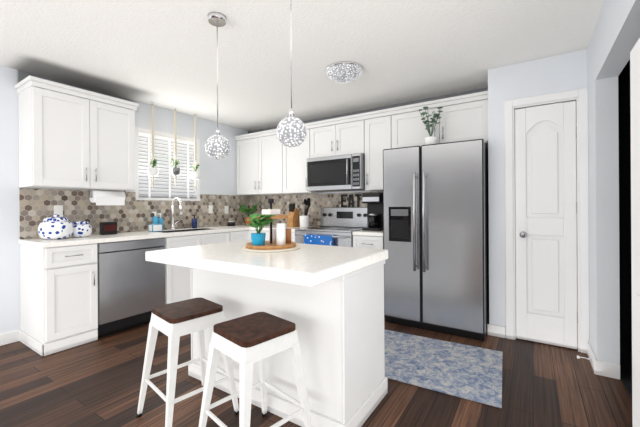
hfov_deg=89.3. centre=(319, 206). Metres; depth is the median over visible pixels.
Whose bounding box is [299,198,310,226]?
utensil crock
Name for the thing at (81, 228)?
ginger jar
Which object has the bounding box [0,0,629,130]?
ceiling
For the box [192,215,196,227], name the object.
soap bottles
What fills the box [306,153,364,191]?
microwave
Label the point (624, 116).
doorway
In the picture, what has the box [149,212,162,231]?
soap bottles
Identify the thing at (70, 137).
upper cabinet
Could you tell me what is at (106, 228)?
digital clock
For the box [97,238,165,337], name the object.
dishwasher
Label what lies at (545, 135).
pantry door
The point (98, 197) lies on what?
paper towel
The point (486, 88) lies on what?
wall
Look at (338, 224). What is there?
stove
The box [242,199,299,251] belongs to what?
tiered tray
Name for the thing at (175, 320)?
stool
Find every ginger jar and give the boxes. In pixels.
[38,214,73,239]
[71,221,91,236]
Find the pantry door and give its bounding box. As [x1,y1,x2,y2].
[515,101,577,348]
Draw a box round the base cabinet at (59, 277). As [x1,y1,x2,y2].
[18,224,384,356]
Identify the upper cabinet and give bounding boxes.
[14,75,138,190]
[235,91,487,195]
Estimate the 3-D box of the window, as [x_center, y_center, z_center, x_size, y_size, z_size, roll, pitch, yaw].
[-1.954,-0.505,4.165,0.132,0.855,0.880,0,0,33]
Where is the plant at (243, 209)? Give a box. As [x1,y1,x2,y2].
[239,201,261,225]
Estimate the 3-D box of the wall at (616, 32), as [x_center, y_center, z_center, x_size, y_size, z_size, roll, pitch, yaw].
[0.422,-0.033,-0.147,0.120,2.432,6.457,0,0,33]
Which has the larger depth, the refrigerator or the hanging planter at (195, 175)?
the hanging planter at (195, 175)
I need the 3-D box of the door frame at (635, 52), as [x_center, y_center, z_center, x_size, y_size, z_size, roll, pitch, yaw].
[1.053,0.279,0.971,0.044,1.800,0.776,0,0,33]
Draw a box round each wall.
[0,65,249,333]
[250,87,487,195]
[488,49,587,328]
[587,0,639,363]
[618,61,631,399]
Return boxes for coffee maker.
[362,192,382,230]
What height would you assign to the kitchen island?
0.910 m
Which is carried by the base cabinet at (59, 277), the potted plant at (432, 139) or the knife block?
the knife block
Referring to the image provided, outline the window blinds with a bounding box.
[139,132,195,198]
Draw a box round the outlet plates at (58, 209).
[54,205,62,216]
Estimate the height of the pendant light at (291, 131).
0.931 m
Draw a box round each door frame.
[504,88,588,353]
[630,38,639,426]
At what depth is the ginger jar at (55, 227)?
2.84 m
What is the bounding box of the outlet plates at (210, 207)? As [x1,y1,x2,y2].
[208,205,212,212]
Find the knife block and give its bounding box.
[287,204,298,226]
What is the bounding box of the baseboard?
[0,324,619,379]
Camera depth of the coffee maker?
3.68 m
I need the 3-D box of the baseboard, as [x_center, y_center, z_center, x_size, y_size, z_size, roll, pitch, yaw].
[-1.308,1.143,1.063,4.354,0.100,6.337,0,0,33]
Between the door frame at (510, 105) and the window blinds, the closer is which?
the door frame at (510, 105)
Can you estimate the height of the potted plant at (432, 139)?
0.401 m
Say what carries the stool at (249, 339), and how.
on the floor
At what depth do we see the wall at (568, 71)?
2.91 m
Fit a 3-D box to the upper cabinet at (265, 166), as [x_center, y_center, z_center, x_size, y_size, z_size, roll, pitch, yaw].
[0.240,-0.649,4.201,3.521,0.915,0.341,0,0,33]
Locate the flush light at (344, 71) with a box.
[326,61,362,82]
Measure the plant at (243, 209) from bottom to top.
0.369 m
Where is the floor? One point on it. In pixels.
(97, 383)
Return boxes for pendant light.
[205,12,229,158]
[276,0,306,146]
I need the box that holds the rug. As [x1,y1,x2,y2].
[384,330,502,407]
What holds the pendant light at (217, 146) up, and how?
hanging from the ceiling
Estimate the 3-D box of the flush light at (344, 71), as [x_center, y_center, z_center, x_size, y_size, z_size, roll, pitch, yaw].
[0.220,-1.192,2.947,0.340,0.109,0.340,0,0,33]
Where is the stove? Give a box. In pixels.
[295,207,366,246]
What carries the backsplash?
attached to the wall at (217, 176)
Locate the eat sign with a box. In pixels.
[341,194,361,206]
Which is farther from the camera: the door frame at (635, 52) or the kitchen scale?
the kitchen scale
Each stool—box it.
[137,297,238,426]
[199,312,311,426]
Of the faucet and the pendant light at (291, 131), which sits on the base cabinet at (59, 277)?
the faucet
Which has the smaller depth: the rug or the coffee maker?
the rug
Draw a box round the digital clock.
[100,222,116,234]
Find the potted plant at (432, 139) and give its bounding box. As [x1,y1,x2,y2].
[419,106,442,144]
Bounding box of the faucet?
[170,198,182,229]
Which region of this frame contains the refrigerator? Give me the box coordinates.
[383,139,488,340]
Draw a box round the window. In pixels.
[135,127,200,200]
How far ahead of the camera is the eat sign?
4.28 m
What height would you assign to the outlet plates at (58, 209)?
0.108 m
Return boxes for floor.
[0,317,631,426]
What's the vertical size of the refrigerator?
1.769 m
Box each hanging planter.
[147,102,158,187]
[170,108,180,186]
[191,114,199,189]
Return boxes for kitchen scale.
[227,221,235,225]
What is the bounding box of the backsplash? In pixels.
[19,188,382,238]
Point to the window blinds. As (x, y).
(147, 137)
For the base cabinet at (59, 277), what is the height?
0.910 m
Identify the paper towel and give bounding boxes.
[89,189,125,204]
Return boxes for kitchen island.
[145,240,387,426]
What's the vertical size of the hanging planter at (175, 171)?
0.981 m
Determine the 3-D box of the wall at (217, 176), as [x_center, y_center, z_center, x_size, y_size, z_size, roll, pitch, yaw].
[-3.055,-0.012,2.491,0.120,2.432,7.060,0,0,33]
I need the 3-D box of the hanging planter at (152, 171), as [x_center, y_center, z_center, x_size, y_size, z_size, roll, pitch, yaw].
[-1.973,-0.728,3.829,0.129,1.011,0.120,0,0,33]
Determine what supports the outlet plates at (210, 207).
attached to the backsplash

